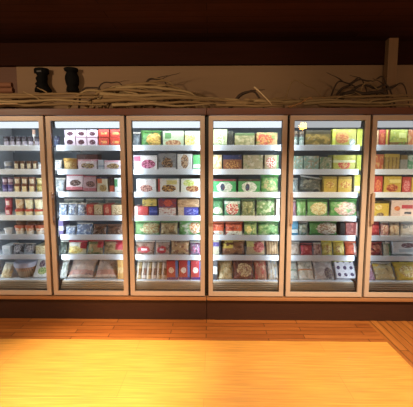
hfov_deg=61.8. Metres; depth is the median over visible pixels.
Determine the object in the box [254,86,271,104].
branch
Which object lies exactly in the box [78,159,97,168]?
carton
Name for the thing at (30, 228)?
bowl
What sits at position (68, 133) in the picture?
carton
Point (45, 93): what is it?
branch
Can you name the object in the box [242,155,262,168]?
carton
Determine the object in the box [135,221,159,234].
bag
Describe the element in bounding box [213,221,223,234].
bag
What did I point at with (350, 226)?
carton
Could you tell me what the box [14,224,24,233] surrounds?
bowl
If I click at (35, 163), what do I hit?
dessert cup
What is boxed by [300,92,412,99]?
branch
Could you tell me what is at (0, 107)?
log
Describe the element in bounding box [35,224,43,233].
bowl
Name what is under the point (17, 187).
dessert cup
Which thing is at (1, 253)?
shelf
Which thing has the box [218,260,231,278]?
bag
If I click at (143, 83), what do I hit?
branch
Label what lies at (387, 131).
carton
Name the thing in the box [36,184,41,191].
dessert cup
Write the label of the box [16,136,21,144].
dessert cup
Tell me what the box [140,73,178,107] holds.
branch
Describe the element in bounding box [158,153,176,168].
carton
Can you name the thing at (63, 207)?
bag
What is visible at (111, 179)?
carton
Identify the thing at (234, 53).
ceiling beam
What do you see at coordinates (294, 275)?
bag
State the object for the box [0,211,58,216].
shelf
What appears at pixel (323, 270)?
bag
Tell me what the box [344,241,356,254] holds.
bag
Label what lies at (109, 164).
carton
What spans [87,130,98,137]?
carton
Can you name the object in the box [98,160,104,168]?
carton
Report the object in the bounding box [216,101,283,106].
branch
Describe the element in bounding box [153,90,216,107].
branch
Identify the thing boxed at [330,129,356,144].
carton
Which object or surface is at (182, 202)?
carton
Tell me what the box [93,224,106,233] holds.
bag
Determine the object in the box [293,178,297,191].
bag
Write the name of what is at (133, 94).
branch
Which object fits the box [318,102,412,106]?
branch
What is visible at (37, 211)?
dessert cup
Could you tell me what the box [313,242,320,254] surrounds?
bag
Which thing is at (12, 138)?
dessert cup
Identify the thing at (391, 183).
carton
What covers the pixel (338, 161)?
carton
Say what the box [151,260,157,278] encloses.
bag
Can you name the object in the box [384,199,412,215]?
carton
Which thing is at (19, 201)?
dessert cup
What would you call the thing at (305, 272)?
bag
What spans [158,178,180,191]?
carton
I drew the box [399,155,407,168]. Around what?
carton
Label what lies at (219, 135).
carton
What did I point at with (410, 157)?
carton
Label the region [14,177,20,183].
dessert cup
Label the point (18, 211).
dessert cup
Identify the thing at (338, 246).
bag
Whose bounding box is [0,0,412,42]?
ceiling
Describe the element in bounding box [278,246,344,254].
shelf
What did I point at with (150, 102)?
branch
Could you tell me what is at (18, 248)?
bag
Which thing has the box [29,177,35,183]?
dessert cup
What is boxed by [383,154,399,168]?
carton
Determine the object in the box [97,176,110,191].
carton
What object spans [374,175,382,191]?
carton
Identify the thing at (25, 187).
dessert cup
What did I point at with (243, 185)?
carton
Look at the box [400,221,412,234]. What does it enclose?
bag
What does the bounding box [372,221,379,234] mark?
bag
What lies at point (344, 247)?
shelf
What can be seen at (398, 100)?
branch
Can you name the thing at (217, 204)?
bag
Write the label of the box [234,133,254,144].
carton
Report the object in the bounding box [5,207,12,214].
dessert cup
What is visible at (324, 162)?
carton
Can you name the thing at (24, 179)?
dessert cup
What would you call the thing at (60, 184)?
bag
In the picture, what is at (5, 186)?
dessert cup
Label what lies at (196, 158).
carton
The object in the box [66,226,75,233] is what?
bag
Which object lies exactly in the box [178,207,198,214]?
carton
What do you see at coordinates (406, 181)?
carton
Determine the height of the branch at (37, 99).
0.124 m
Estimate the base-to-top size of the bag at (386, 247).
0.137 m
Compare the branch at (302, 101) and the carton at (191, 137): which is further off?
the carton at (191, 137)
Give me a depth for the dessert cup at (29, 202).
3.61 m
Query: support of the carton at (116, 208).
on the freezer at (129, 297)
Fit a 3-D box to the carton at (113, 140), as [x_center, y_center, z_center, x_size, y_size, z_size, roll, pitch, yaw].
[-0.923,-0.638,3.615,0.114,0.092,0.200,0,6,1]
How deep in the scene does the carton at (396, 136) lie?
3.46 m
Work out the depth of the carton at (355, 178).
3.52 m
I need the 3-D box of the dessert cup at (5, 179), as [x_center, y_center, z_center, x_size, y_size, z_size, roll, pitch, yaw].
[-2.102,-0.236,3.604,0.055,0.072,0.054,0,6,1]
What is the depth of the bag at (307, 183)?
3.56 m
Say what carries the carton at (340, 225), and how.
on the freezer at (360, 298)
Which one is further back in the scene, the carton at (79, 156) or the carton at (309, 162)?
the carton at (79, 156)
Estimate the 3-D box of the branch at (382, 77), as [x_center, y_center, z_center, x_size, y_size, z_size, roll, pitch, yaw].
[1.863,-1.160,3.725,0.509,0.391,0.022,0,6,-1]
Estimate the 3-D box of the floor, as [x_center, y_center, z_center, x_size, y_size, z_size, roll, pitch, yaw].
[-0.053,1.567,0.293,10.000,0.060,8.500,0,6,1]
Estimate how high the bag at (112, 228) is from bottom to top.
0.108 m
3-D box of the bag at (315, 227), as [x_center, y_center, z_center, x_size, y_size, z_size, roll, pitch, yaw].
[1.220,0.255,3.618,0.301,0.154,0.076,0,6,3]
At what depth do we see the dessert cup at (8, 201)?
3.61 m
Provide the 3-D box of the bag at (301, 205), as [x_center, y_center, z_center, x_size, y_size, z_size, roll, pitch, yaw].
[0.986,0.041,3.594,0.099,0.181,0.076,0,6,4]
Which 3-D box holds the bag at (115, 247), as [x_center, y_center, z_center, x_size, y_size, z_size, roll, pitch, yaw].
[-0.986,0.465,3.684,0.215,0.147,0.082,0,6,0]
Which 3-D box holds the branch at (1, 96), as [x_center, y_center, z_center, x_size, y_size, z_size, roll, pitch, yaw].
[-1.660,-1.074,3.441,1.182,0.084,0.045,0,6,-1]
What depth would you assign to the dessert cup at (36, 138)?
3.53 m
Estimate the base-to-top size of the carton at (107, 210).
0.123 m
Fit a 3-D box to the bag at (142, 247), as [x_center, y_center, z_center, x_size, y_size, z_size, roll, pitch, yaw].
[-0.654,0.468,3.681,0.203,0.142,0.079,0,6,3]
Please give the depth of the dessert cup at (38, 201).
3.61 m
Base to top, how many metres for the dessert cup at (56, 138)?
0.106 m
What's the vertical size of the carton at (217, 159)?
0.156 m
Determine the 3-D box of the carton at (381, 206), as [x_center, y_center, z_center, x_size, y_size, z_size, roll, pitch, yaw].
[1.789,0.046,3.628,0.174,0.164,0.170,0,6,1]
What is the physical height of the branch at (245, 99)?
0.053 m
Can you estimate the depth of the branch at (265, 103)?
3.47 m
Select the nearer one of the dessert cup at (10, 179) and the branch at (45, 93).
the branch at (45, 93)
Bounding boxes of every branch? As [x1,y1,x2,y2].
[0,87,95,95]
[0,91,89,103]
[0,92,99,98]
[0,101,106,106]
[67,89,127,107]
[78,86,111,107]
[84,87,210,107]
[91,92,188,107]
[92,98,221,104]
[95,80,128,107]
[98,85,205,107]
[99,91,239,99]
[103,95,248,101]
[105,82,197,107]
[112,101,211,106]
[124,82,219,107]
[133,77,187,107]
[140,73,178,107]
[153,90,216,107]
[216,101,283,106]
[226,101,299,104]
[228,89,264,107]
[244,97,295,101]
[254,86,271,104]
[254,93,354,102]
[283,80,326,107]
[288,97,312,107]
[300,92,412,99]
[304,99,412,104]
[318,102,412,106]
[325,75,387,107]
[326,72,371,107]
[331,78,395,107]
[335,88,392,107]
[355,95,412,100]
[356,77,398,107]
[369,82,409,107]
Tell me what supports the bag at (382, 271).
on the freezer at (360, 298)
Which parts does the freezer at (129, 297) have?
panel, price rail, price rail, price rail, price rail, price rail, price rail, door, handle, door, price rail, price rail, price rail, price rail, price rail, price rail, bumper rail, panel, sill, handle, door, price rail, price rail, price rail, price rail, price rail, price rail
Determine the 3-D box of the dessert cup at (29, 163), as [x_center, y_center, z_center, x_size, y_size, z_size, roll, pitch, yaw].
[-1.837,-0.394,3.585,0.060,0.096,0.059,0,6,1]
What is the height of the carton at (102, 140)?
0.092 m
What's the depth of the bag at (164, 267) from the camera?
3.71 m
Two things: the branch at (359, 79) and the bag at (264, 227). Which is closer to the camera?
the bag at (264, 227)
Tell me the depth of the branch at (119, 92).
3.75 m
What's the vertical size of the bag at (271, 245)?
0.157 m
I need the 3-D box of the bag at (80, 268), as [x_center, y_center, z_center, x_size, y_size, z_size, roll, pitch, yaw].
[-1.355,0.710,3.791,0.279,0.171,0.194,0,6,1]
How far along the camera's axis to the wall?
4.15 m
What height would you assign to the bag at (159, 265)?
0.181 m
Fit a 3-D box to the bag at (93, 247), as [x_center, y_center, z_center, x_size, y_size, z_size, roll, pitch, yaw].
[-1.185,0.465,3.688,0.172,0.146,0.083,-1,6,-6]
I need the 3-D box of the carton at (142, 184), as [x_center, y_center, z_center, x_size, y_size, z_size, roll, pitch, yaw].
[-0.620,-0.191,3.643,0.205,0.144,0.170,0,6,1]
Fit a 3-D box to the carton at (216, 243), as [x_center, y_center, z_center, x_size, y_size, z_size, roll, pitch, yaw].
[0.108,0.458,3.710,0.084,0.155,0.170,0,6,1]
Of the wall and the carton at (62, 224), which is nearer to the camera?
the carton at (62, 224)
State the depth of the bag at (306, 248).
3.63 m
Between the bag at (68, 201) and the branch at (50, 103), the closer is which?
the branch at (50, 103)
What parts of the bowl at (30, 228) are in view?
lid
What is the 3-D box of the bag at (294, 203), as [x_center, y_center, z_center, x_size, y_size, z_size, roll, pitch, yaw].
[0.906,0.047,3.592,0.059,0.170,0.058,0,6,3]
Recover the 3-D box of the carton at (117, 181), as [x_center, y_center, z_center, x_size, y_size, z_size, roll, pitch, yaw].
[-0.908,-0.197,3.647,0.083,0.154,0.170,0,6,1]
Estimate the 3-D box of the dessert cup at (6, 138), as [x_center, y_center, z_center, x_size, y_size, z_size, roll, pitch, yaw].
[-2.061,-0.638,3.562,0.060,0.103,0.060,0,6,1]
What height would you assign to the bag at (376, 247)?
0.137 m
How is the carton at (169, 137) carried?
on the freezer at (129, 297)
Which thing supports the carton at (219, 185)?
on the freezer at (360, 298)
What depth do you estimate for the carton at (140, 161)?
3.54 m
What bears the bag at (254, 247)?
on the freezer at (360, 298)
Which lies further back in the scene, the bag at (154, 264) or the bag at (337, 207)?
the bag at (154, 264)
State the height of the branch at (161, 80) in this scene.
0.385 m
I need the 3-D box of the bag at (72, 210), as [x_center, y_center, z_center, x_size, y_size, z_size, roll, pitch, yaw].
[-1.410,0.059,3.639,0.100,0.135,0.073,0,6,-1]
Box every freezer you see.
[0,108,206,318]
[207,107,412,320]
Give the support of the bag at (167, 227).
on the freezer at (129, 297)
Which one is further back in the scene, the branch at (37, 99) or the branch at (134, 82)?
the branch at (134, 82)
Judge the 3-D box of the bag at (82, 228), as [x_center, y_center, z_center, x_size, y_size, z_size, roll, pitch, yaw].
[-1.293,0.266,3.664,0.168,0.123,0.078,0,6,0]
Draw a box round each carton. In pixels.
[2,242,18,253]
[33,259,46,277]
[36,242,44,253]
[58,220,69,234]
[64,137,75,144]
[65,130,75,137]
[66,175,87,191]
[76,130,87,137]
[76,137,87,144]
[77,154,101,168]
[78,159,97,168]
[83,176,98,191]
[86,203,97,214]
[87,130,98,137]
[87,137,98,144]
[94,203,105,214]
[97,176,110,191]
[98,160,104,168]
[99,129,109,137]
[99,137,109,144]
[103,203,114,214]
[104,160,120,168]
[109,176,117,191]
[110,129,119,136]
[110,137,119,144]
[111,203,121,214]
[114,177,120,191]
[117,260,123,278]
[134,155,158,168]
[134,205,149,214]
[136,178,158,191]
[142,198,158,205]
[149,206,158,214]
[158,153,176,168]
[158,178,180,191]
[158,197,177,207]
[159,207,176,214]
[163,131,184,144]
[167,260,178,279]
[177,154,192,168]
[177,198,199,206]
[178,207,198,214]
[179,260,190,279]
[181,178,199,191]
[185,131,199,144]
[191,260,199,279]
[193,155,199,168]
[213,129,226,144]
[213,155,221,168]
[213,179,235,191]
[213,240,220,254]
[213,260,216,279]
[223,155,241,168]
[227,131,232,144]
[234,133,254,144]
[237,179,259,191]
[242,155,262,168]
[255,133,276,144]
[263,155,278,168]
[274,197,279,215]
[292,221,297,234]
[293,156,302,168]
[303,156,318,168]
[304,130,330,144]
[319,157,331,168]
[319,176,336,191]
[328,155,355,168]
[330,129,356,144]
[333,261,355,278]
[336,176,351,191]
[337,221,344,234]
[342,221,356,235]
[347,175,359,192]
[355,155,360,169]
[356,129,362,145]
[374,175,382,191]
[374,199,388,215]
[375,154,383,168]
[377,175,401,191]
[378,129,385,144]
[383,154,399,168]
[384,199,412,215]
[385,130,388,144]
[385,241,412,253]
[389,129,407,144]
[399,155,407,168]
[401,176,410,191]
[404,176,412,191]
[407,130,412,144]
[407,155,412,168]
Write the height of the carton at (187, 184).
0.144 m
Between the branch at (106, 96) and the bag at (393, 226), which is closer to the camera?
the branch at (106, 96)
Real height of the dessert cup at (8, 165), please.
0.089 m
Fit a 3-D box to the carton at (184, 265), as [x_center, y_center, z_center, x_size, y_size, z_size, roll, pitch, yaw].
[-0.233,0.698,3.740,0.116,0.206,0.170,0,6,1]
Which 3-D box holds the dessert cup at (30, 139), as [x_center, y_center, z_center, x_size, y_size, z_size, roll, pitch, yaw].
[-1.811,-0.637,3.556,0.055,0.103,0.054,0,6,1]
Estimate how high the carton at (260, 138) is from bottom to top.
0.139 m
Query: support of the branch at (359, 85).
on the freezer at (360, 298)
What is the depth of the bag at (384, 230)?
3.58 m
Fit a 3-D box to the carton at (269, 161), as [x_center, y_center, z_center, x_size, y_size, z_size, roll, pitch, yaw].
[0.665,-0.425,3.597,0.142,0.156,0.170,0,6,1]
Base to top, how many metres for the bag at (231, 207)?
0.191 m
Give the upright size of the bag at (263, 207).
0.192 m
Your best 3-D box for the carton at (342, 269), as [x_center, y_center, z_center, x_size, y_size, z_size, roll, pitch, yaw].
[1.479,0.699,3.712,0.201,0.211,0.164,0,6,1]
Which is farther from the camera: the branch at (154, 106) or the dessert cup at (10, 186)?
the branch at (154, 106)
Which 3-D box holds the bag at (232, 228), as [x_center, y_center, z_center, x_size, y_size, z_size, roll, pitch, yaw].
[0.286,0.261,3.630,0.186,0.141,0.072,0,6,3]
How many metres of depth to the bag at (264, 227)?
3.61 m
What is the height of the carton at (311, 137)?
0.163 m
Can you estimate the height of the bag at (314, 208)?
0.182 m
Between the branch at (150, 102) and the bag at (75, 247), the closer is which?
the branch at (150, 102)
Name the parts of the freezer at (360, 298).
handle, price rail, price rail, price rail, price rail, price rail, price rail, door, handle, bumper rail, panel, price rail, price rail, price rail, price rail, price rail, price rail, door, handle, door, price rail, price rail, price rail, price rail, price rail, price rail, panel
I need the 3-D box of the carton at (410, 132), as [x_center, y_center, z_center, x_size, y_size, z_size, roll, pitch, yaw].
[2.103,-0.668,3.550,0.149,0.167,0.170,0,6,1]
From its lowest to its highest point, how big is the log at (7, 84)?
0.053 m
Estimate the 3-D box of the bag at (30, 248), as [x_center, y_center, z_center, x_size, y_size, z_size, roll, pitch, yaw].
[-1.884,0.481,3.688,0.118,0.114,0.062,0,6,0]
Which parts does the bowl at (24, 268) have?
lid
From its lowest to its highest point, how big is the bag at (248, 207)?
0.181 m
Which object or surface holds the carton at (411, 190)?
on the freezer at (360, 298)
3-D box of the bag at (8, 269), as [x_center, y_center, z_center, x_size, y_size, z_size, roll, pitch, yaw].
[-2.165,0.725,3.764,0.120,0.147,0.123,0,6,3]
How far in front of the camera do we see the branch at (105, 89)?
3.54 m
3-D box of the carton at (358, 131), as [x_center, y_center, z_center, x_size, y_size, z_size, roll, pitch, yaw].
[1.546,-0.673,3.561,0.053,0.174,0.170,0,6,1]
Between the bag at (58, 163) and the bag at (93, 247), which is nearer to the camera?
the bag at (58, 163)
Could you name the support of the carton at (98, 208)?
on the freezer at (129, 297)
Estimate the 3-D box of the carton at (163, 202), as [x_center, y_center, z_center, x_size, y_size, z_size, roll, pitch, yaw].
[-0.405,-0.011,3.662,0.185,0.092,0.170,0,6,1]
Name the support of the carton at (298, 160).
on the freezer at (360, 298)
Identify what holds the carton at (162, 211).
on the freezer at (129, 297)
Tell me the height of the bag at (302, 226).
0.143 m
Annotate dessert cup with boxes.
[2,177,7,183]
[2,184,7,191]
[3,136,9,144]
[4,162,12,168]
[5,197,12,206]
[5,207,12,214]
[8,177,13,183]
[8,184,13,191]
[10,136,15,144]
[14,161,19,168]
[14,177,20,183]
[14,184,20,191]
[15,198,24,208]
[15,209,24,214]
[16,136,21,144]
[20,161,25,168]
[21,177,28,183]
[21,184,28,191]
[22,136,27,144]
[25,198,33,208]
[25,209,33,214]
[26,161,32,168]
[28,136,33,144]
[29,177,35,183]
[29,184,35,191]
[32,130,34,144]
[32,161,37,168]
[34,136,39,144]
[34,198,42,208]
[34,209,42,214]
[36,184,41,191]
[53,136,59,146]
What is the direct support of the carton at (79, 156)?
on the freezer at (129, 297)
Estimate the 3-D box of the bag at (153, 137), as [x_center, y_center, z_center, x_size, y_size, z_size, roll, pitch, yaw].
[-0.568,-0.669,3.548,0.212,0.169,0.080,0,6,3]
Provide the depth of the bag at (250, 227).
3.61 m
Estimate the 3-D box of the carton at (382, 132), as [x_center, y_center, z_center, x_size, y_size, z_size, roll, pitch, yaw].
[1.769,-0.669,3.554,0.064,0.167,0.170,0,6,1]
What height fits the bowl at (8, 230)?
0.067 m
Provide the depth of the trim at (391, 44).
3.92 m
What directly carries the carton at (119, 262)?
on the freezer at (129, 297)
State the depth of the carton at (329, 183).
3.53 m
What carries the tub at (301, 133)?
on the freezer at (360, 298)
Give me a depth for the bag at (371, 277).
3.66 m
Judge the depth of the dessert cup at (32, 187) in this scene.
3.59 m
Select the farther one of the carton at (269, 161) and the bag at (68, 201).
the bag at (68, 201)
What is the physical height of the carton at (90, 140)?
0.092 m
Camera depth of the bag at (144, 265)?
3.71 m
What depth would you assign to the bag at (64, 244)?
3.68 m
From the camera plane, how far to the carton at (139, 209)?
3.59 m
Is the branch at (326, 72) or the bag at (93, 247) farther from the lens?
the branch at (326, 72)
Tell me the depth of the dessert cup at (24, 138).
3.54 m
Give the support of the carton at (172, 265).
on the freezer at (129, 297)
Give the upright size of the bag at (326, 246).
0.150 m
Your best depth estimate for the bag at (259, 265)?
3.70 m
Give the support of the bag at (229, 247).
on the freezer at (360, 298)
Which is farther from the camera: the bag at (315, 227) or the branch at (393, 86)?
the branch at (393, 86)
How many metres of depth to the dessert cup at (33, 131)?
3.61 m
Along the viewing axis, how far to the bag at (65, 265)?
3.73 m
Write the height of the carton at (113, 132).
0.081 m
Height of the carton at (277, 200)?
0.183 m
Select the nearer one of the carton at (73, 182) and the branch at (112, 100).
the branch at (112, 100)
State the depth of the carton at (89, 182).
3.58 m
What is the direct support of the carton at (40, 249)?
on the freezer at (129, 297)
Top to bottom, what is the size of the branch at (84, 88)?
0.294 m
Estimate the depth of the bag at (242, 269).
3.71 m
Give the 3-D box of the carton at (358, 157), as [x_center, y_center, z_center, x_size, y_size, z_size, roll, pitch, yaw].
[1.556,-0.425,3.591,0.058,0.155,0.170,0,6,1]
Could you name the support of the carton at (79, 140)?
on the freezer at (129, 297)
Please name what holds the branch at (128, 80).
on the freezer at (129, 297)
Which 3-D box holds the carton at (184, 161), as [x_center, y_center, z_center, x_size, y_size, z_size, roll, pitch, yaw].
[-0.221,-0.433,3.616,0.153,0.166,0.170,0,6,1]
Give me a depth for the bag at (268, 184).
3.55 m
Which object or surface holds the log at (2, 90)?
on the log
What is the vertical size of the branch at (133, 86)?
0.284 m
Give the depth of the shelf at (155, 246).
3.69 m
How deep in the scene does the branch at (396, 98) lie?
3.55 m
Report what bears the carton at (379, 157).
on the freezer at (360, 298)
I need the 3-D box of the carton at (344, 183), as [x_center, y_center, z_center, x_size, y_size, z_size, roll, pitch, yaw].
[1.419,-0.201,3.615,0.139,0.170,0.170,0,6,1]
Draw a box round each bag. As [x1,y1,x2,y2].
[0,262,13,277]
[13,243,24,253]
[25,243,35,253]
[55,160,61,169]
[56,178,64,191]
[59,203,67,215]
[60,240,68,253]
[60,260,69,278]
[64,199,83,212]
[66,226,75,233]
[68,203,77,214]
[68,240,87,253]
[68,260,97,277]
[77,222,92,233]
[78,203,86,214]
[86,199,102,212]
[87,240,103,253]
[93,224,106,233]
[95,260,117,277]
[104,240,122,253]
[105,199,120,202]
[107,224,121,234]
[133,132,140,144]
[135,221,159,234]
[136,240,154,253]
[136,260,142,278]
[141,130,161,144]
[141,260,147,278]
[146,260,152,278]
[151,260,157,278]
[155,240,169,254]
[156,260,162,278]
[161,221,177,234]
[162,260,166,278]
[171,240,188,254]
[179,221,199,234]
[190,241,199,254]
[213,198,222,215]
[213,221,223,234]
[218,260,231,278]
[221,240,244,254]
[224,198,240,215]
[225,221,242,234]
[233,260,253,278]
[241,199,254,215]
[244,221,256,234]
[246,240,264,254]
[253,260,266,278]
[256,198,274,215]
[258,221,278,234]
[260,175,277,191]
[265,240,278,254]
[266,260,277,279]
[290,261,298,279]
[291,241,299,254]
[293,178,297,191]
[293,200,295,215]
[296,199,305,215]
[297,261,313,279]
[298,221,307,234]
[299,175,321,191]
[300,243,312,254]
[306,199,327,215]
[308,221,336,234]
[312,261,334,279]
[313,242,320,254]
[321,241,331,254]
[329,199,356,215]
[332,241,343,254]
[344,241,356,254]
[369,263,374,279]
[371,242,382,254]
[371,262,395,279]
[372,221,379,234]
[380,222,388,234]
[382,242,390,255]
[389,221,398,234]
[391,262,412,279]
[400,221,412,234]
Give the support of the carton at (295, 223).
on the freezer at (360, 298)
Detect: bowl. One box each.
[4,227,12,233]
[13,259,37,277]
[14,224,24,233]
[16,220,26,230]
[25,224,34,233]
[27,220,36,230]
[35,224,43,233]
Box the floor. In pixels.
[0,318,412,406]
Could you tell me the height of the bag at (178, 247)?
0.154 m
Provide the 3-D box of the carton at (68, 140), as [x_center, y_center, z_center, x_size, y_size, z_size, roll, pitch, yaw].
[-1.395,-0.639,3.622,0.109,0.092,0.200,0,6,1]
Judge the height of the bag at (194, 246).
0.134 m
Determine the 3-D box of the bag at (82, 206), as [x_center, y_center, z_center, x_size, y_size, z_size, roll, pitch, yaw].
[-1.309,0.059,3.636,0.090,0.135,0.068,0,6,3]
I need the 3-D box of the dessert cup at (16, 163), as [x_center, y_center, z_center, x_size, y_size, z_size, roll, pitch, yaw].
[-1.969,-0.394,3.587,0.058,0.096,0.058,0,6,1]
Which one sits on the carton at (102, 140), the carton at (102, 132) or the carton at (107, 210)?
the carton at (102, 132)
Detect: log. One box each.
[0,82,13,87]
[0,88,14,92]
[0,107,15,108]
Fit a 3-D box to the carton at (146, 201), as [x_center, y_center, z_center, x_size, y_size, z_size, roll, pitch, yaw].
[-0.590,-0.017,3.668,0.151,0.071,0.170,0,6,1]
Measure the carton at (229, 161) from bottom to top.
0.156 m
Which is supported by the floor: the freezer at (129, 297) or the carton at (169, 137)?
the freezer at (129, 297)
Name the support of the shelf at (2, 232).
attached to the freezer at (129, 297)
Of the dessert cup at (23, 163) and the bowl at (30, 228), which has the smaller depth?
the dessert cup at (23, 163)
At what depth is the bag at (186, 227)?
3.62 m
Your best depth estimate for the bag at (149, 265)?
3.71 m
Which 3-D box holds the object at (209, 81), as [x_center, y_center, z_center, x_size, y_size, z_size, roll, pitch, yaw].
[1.373,-0.763,4.160,7.287,1.734,0.020,0,6,1]
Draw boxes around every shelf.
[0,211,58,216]
[0,228,58,234]
[0,246,68,254]
[137,246,189,254]
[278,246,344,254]
[344,247,412,255]
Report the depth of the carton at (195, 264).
3.65 m
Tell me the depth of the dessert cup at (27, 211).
3.62 m
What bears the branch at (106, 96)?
on the freezer at (129, 297)
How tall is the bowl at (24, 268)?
0.169 m
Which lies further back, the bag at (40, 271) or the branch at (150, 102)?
the bag at (40, 271)
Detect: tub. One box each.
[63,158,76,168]
[294,131,297,144]
[298,131,303,144]
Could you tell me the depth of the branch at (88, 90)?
3.66 m
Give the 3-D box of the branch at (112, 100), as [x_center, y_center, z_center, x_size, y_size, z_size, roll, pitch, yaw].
[-0.486,-1.019,3.451,1.285,0.066,0.043,0,6,-2]
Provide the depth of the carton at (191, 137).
3.50 m
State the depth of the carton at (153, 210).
3.59 m
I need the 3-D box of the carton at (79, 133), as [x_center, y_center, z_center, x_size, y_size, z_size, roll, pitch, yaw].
[-1.274,-0.723,3.611,0.107,0.076,0.200,0,6,1]
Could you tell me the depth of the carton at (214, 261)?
3.65 m
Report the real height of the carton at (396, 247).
0.150 m
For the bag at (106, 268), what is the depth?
3.73 m
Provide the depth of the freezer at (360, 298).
3.48 m
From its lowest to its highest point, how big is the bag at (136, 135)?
0.151 m
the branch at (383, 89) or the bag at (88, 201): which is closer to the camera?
the branch at (383, 89)
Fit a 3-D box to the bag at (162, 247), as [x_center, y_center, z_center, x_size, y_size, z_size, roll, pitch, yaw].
[-0.467,0.468,3.679,0.158,0.143,0.082,0,6,2]
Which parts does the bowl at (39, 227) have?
lid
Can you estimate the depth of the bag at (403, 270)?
3.68 m
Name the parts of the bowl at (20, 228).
lid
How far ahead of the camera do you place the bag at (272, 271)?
3.70 m
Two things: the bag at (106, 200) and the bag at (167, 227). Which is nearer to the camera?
the bag at (167, 227)
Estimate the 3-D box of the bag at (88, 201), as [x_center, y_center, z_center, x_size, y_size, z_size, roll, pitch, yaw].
[-1.246,0.026,3.835,0.197,0.158,0.072,0,6,0]
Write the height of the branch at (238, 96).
0.240 m
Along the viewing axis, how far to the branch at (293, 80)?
3.68 m
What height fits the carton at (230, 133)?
0.155 m
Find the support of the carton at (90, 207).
on the freezer at (129, 297)
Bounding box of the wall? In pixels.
[0,67,18,108]
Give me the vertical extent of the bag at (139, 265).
0.180 m
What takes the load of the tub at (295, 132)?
on the freezer at (360, 298)
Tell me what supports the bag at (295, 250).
on the freezer at (360, 298)
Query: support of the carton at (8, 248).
on the freezer at (129, 297)

